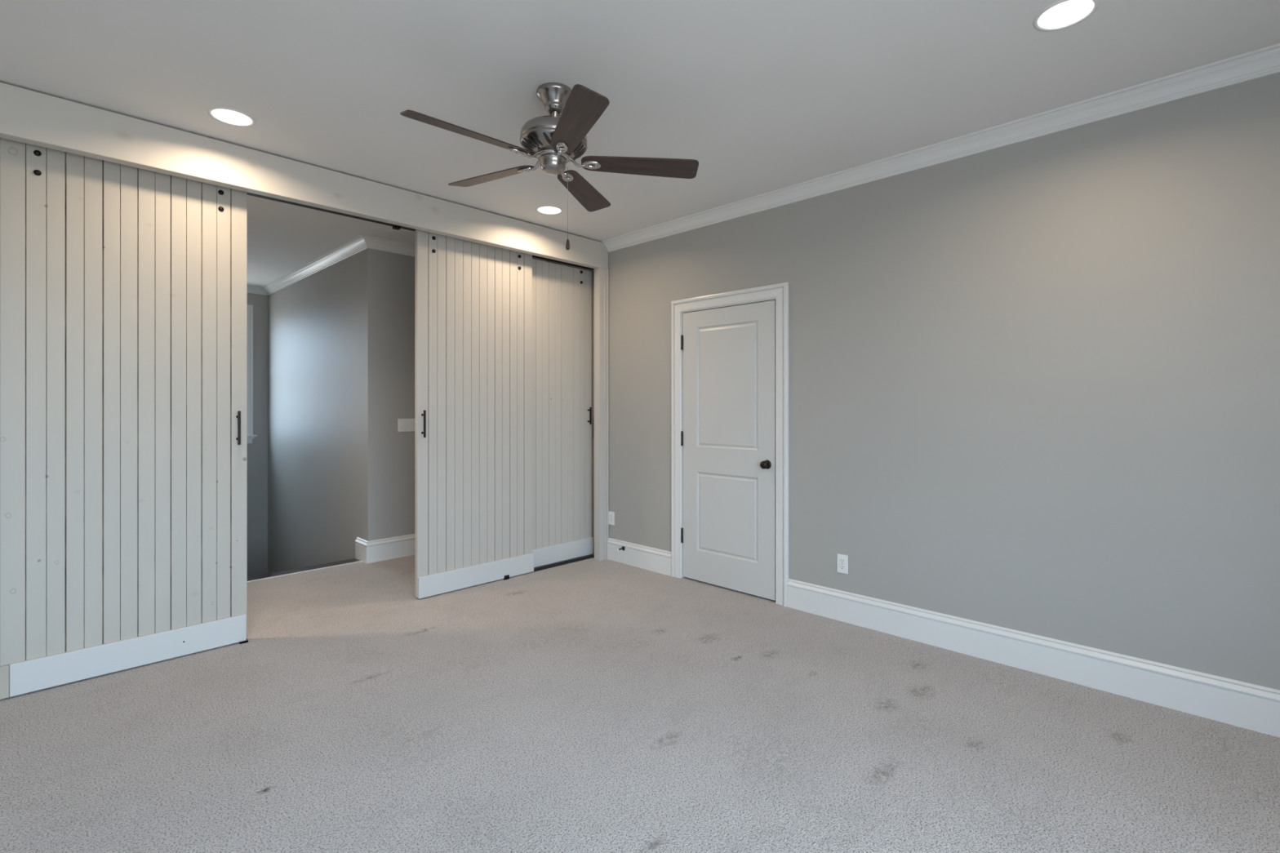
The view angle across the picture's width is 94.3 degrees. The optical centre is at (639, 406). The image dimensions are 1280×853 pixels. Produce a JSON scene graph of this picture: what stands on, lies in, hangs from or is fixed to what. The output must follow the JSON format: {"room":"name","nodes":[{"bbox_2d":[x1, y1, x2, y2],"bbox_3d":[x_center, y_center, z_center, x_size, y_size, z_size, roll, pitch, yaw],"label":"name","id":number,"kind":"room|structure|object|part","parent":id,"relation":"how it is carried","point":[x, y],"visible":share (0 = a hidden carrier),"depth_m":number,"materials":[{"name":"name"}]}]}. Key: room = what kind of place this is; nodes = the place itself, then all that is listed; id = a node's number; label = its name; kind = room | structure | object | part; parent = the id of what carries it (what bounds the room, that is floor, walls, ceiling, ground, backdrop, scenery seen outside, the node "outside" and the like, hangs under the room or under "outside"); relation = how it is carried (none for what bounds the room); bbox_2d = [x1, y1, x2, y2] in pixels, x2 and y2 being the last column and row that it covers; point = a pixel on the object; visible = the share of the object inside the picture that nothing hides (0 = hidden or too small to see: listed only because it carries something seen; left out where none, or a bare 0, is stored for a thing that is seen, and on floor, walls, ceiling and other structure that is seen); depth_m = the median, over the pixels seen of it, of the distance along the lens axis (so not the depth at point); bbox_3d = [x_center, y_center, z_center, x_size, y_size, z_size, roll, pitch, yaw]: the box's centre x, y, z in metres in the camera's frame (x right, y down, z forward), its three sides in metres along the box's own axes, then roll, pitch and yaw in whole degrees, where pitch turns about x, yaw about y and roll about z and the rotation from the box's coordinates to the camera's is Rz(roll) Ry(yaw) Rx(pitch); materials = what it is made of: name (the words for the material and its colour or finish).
{"room":"empty bedroom","nodes":[
{"label":"empty bedroom","id":0,"kind":"room"},
{"bbox_2d":[247,293,267,577],"bbox_3d":[-5.048,0.749,6.714,0.120,4.353,1.430,0,0,44],"label":"wall","id":1,"kind":"structure","parent":0,"point":[257,451],"depth_m":7.12,"materials":[{"name":"beige paint"}]},
{"bbox_2d":[247,304,257,443],"bbox_3d":[-4.914,-0.385,6.772,0.120,1.640,0.910,0,0,44],"label":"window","id":2,"kind":"structure","parent":1,"relation":"in","point":[250,308],"depth_m":7.04,"materials":[{"name":"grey glass"}]},
{"bbox_3d":[-4.900,-0.435,6.758,0.029,1.540,0.840,0,0,44],"label":"casing","id":3,"kind":"part","parent":2,"relation":"part of","materials":[{"name":"white wood"}]},
{"bbox_2d":[267,248,414,573],"bbox_3d":[-2.919,0.749,6.697,3.190,4.353,1.520,0,0,44],"label":"wall","id":4,"kind":"structure","parent":0,"point":[341,336],"depth_m":5.50,"materials":[{"name":"beige paint"}]},
{"bbox_2d":[247,558,359,581],"bbox_3d":[-2.926,1.338,4.639,0.133,0.030,1.428,0,0,44],"label":"trim","id":5,"kind":"structure","parent":4,"relation":"attached to","point":[312,567],"depth_m":4.83,"materials":[{"name":"black wood"}]},
{"bbox_2d":[247,560,361,582],"bbox_3d":[-2.877,1.333,4.581,0.018,0.024,1.414,0,0,44],"label":"trim","id":6,"kind":"structure","parent":4,"relation":"attached to","point":[358,561],"depth_m":4.75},
{"bbox_2d":[247,234,414,295],"bbox_3d":[-3.369,-1.387,6.037,4.138,0.082,1.479,0,0,18],"label":"trim","id":7,"kind":"structure","parent":4,"relation":"attached to","point":[361,242],"depth_m":5.47,"materials":[{"name":"white wood"}]},
{"bbox_2d":[355,533,414,563],"bbox_3d":[-1.860,1.233,5.645,0.252,0.184,1.544,0,0,44],"label":"baseboard","id":8,"kind":"structure","parent":4,"relation":"attached to","point":[382,549],"depth_m":5.14,"materials":[{"name":"white wood"}]},
{"bbox_2d":[398,418,414,431],"bbox_3d":[-2.059,0.163,5.283,0.016,0.115,0.184,0,0,44],"label":"light switch","id":9,"kind":"object","parent":4,"relation":"attached to","point":[404,424],"visible":0.66,"depth_m":5.27,"materials":[{"name":"white plastic"}]},
{"bbox_2d":[0,554,1279,852],"bbox_3d":[-0.421,1.385,2.403,6.555,0.120,6.070,0,0,44],"label":"floor","id":10,"kind":"structure","parent":0,"point":[590,705],"depth_m":2.34,"materials":[{"name":"grey carpet"}]},
{"bbox_2d":[239,639,248,644],"bbox_3d":[-2.238,1.320,3.346,0.057,0.010,0.040,0,0,44],"label":"floor guide","id":11,"kind":"object","parent":10,"relation":"on","point":[246,640],"visible":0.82,"depth_m":3.33,"materials":[{"name":"black metal"}]},
{"bbox_2d":[502,574,509,579],"bbox_3d":[-1.040,1.310,4.573,0.057,0.030,0.040,0,0,44],"label":"floor guide","id":12,"kind":"object","parent":10,"relation":"on","point":[506,577],"visible":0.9,"depth_m":4.55,"materials":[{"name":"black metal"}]},
{"bbox_2d":[532,555,594,572],"bbox_3d":[-0.636,1.322,5.018,0.054,0.006,0.718,0,0,44],"label":"floor track","id":13,"kind":"object","parent":10,"relation":"on","point":[591,556],"visible":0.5,"depth_m":4.99,"materials":[{"name":"black metal"}]},
{"bbox_2d":[0,0,1279,286],"bbox_3d":[-1.825,-1.488,3.195,9.670,0.120,5.240,0,0,44],"label":"ceiling","id":14,"kind":"structure","parent":0,"point":[766,95],"depth_m":2.55,"materials":[{"name":"paint"}]},
{"bbox_2d":[207,106,255,127],"bbox_3d":[-2.010,-1.425,2.924,0.196,0.006,0.196,0,0,44],"label":"recessed light","id":15,"kind":"object","parent":14,"relation":"in","point":[228,116],"visible":1,"depth_m":2.92,"materials":[{"name":"white"}]},
{"bbox_2d":[400,82,698,249],"bbox_3d":[-0.429,-1.069,2.685,1.270,0.718,1.258,0,0,44],"label":"ceiling fan","id":16,"kind":"object","parent":14,"relation":"hanging from","point":[555,140],"visible":1,"depth_m":2.64,"materials":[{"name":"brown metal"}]},
{"bbox_3d":[-0.702,-1.125,2.447,0.532,0.038,0.132,2,0,-39],"label":"blade","id":17,"kind":"part","parent":16,"relation":"part of","materials":[{"name":"brown wood"}]},
{"bbox_3d":[-0.723,-1.128,2.909,0.532,0.038,0.132,2,0,33],"label":"blade","id":18,"kind":"part","parent":16,"relation":"part of","materials":[{"name":"brown wood"}]},
{"bbox_3d":[-0.330,-0.924,2.692,0.008,0.333,0.003,0,0,4],"label":"pull chain","id":19,"kind":"part","parent":16,"relation":"part of","materials":[{"name":"silver metal"}]},
{"bbox_3d":[-0.256,-1.107,2.325,0.132,0.038,0.532,2,0,-21],"label":"blade","id":20,"kind":"part","parent":16,"relation":"part of","materials":[{"name":"brown wood"}]},
{"bbox_3d":[-0.290,-1.110,3.073,0.133,0.033,0.532,0,0,15],"label":"blade","id":21,"kind":"part","parent":16,"relation":"part of","materials":[{"name":"brown wood"}]},
{"bbox_3d":[-0.001,-1.098,2.711,0.532,0.038,0.132,2,0,-3],"label":"blade","id":22,"kind":"part","parent":16,"relation":"part of","materials":[{"name":"brown wood"}]},
{"bbox_2d":[535,205,563,214],"bbox_3d":[-0.658,-1.425,4.308,0.196,0.006,0.196,0,0,44],"label":"recessed light","id":23,"kind":"object","parent":14,"relation":"in","point":[546,210],"visible":1,"depth_m":4.30,"materials":[{"name":"white"}]},
{"bbox_2d":[1032,0,1099,31],"bbox_3d":[1.544,-1.425,2.156,0.196,0.006,0.196,0,0,44],"label":"recessed light","id":24,"kind":"object","parent":14,"relation":"in","point":[1062,14],"visible":1,"depth_m":2.15,"materials":[{"name":"white"}]},
{"bbox_2d":[545,72,1279,689],"bbox_3d":[1.108,-0.051,3.907,6.470,2.753,0.120,0,0,44],"label":"wall","id":25,"kind":"structure","parent":0,"point":[1033,384],"depth_m":2.96,"materials":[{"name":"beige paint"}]},
{"bbox_2d":[594,267,608,560],"bbox_3d":[-0.335,0.064,5.156,0.080,2.522,0.097,0,0,44],"label":"trim","id":26,"kind":"structure","parent":25,"relation":"attached to","point":[601,274],"depth_m":5.13,"materials":[{"name":"white wood"}]},
{"bbox_2d":[608,511,614,525],"bbox_3d":[-0.247,0.966,5.142,0.070,0.115,0.008,0,0,44],"label":"wall outlet","id":27,"kind":"object","parent":25,"relation":"attached to","point":[611,514],"visible":1,"depth_m":5.13,"materials":[{"name":"white plastic"}]},
{"bbox_2d":[607,537,671,576],"bbox_3d":[-0.014,1.233,4.904,0.735,0.184,0.024,0,0,44],"label":"baseboard","id":28,"kind":"structure","parent":25,"relation":"attached to","point":[656,560],"depth_m":4.88,"materials":[{"name":"white wood"}]},
{"bbox_2d":[671,282,788,606],"bbox_3d":[0.642,0.250,4.318,1.022,2.150,0.180,0,0,44],"label":"door","id":29,"kind":"structure","parent":25,"relation":"in","point":[730,350],"depth_m":4.27,"materials":[{"name":"white paint"}]},
{"bbox_3d":[0.627,0.788,4.304,0.541,0.594,0.012,0,0,44],"label":"panel","id":30,"kind":"part","parent":29,"relation":"part of","materials":[{"name":"white paint"}]},
{"bbox_3d":[0.627,-0.148,4.304,0.541,0.902,0.012,0,0,44],"label":"panel","id":31,"kind":"part","parent":29,"relation":"part of","materials":[{"name":"white paint"}]},
{"bbox_3d":[0.845,0.395,4.031,0.055,0.055,0.054,0,0,44],"label":"knob","id":32,"kind":"part","parent":29,"relation":"part of","materials":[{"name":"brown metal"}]},
{"bbox_2d":[836,553,848,573],"bbox_3d":[1.254,0.973,3.675,0.070,0.115,0.008,0,0,44],"label":"wall outlet","id":33,"kind":"object","parent":25,"relation":"attached to","point":[842,560],"visible":1,"depth_m":3.67,"materials":[{"name":"white plastic"}]},
{"bbox_2d":[840,564,844,569],"bbox_3d":[1.252,0.993,3.673,0.033,0.029,0.002,0,0,44],"label":"socket","id":34,"kind":"object","parent":33,"relation":"attached to","point":[842,566],"depth_m":3.67,"materials":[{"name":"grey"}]},
{"bbox_2d":[840,558,844,563],"bbox_3d":[1.252,0.954,3.673,0.033,0.029,0.002,0,0,44],"label":"socket","id":35,"kind":"object","parent":33,"relation":"attached to","point":[842,560],"depth_m":3.67,"materials":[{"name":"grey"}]},
{"bbox_2d":[601,43,1279,252],"bbox_3d":[-0.237,-1.387,1.642,4.988,0.082,5.000,0,0,44],"label":"trim","id":36,"kind":"structure","parent":25,"relation":"attached to","point":[1265,61],"depth_m":3.03,"materials":[{"name":"white wood"}]},
{"bbox_2d":[786,578,1279,737],"bbox_3d":[-0.237,1.233,1.642,4.988,0.184,5.000,0,0,44],"label":"baseboard","id":37,"kind":"structure","parent":25,"relation":"attached to","point":[1249,706],"depth_m":2.88,"materials":[{"name":"white wood"}]},
{"bbox_3d":[-3.611,-0.052,1.961,0.140,2.753,0.740,0,0,44],"label":"wall","id":38,"kind":"structure","parent":0,"visible":0},
{"bbox_2d":[0,82,608,268],"bbox_3d":[-2.048,-1.308,3.409,0.072,0.222,4.996,0,0,44],"label":"door header","id":39,"kind":"structure","parent":38,"relation":"attached to","point":[29,117],"depth_m":3.28,"materials":[{"name":"white wood"}]},
{"bbox_2d":[247,191,594,269],"bbox_3d":[-1.851,-1.242,3.769,0.141,0.066,4.186,0,0,44],"label":"door track","id":40,"kind":"object","parent":38,"relation":"attached to","point":[394,226],"visible":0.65,"depth_m":3.83,"materials":[{"name":"black metal"}]},
{"bbox_2d":[0,137,247,699],"bbox_3d":[-2.559,0.048,3.020,0.075,2.538,0.957,0,0,44],"label":"sliding door","id":41,"kind":"structure","parent":40,"relation":"hanging from","point":[123,288],"depth_m":2.96,"materials":[{"name":"white wood"}]},
{"bbox_3d":[-2.232,0.118,3.307,0.010,0.188,0.013,0,0,44],"label":"pull handle","id":42,"kind":"part","parent":41,"relation":"part of","materials":[{"name":"black metal"}]},
{"bbox_2d":[414,229,533,599],"bbox_3d":[-1.194,0.048,4.417,0.075,2.538,0.955,0,0,44],"label":"sliding door","id":43,"kind":"structure","parent":40,"relation":"hanging from","point":[473,300],"depth_m":4.37,"materials":[{"name":"grey wood"}]},
{"bbox_3d":[-1.479,0.118,4.078,0.010,0.188,0.013,0,0,44],"label":"pull handle","id":44,"kind":"part","parent":43,"relation":"part of","materials":[{"name":"black metal"}]},
{"bbox_2d":[532,258,593,567],"bbox_3d":[-0.760,0.051,4.958,0.075,2.516,0.955,0,0,44],"label":"sliding door","id":45,"kind":"structure","parent":40,"relation":"hanging from","point":[562,295],"depth_m":5.06,"materials":[{"name":"grey wood"}]},
{"bbox_3d":[-0.436,0.080,5.243,0.010,0.150,0.013,0,0,44],"label":"pull handle","id":46,"kind":"part","parent":45,"relation":"part of","materials":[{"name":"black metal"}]}
]}

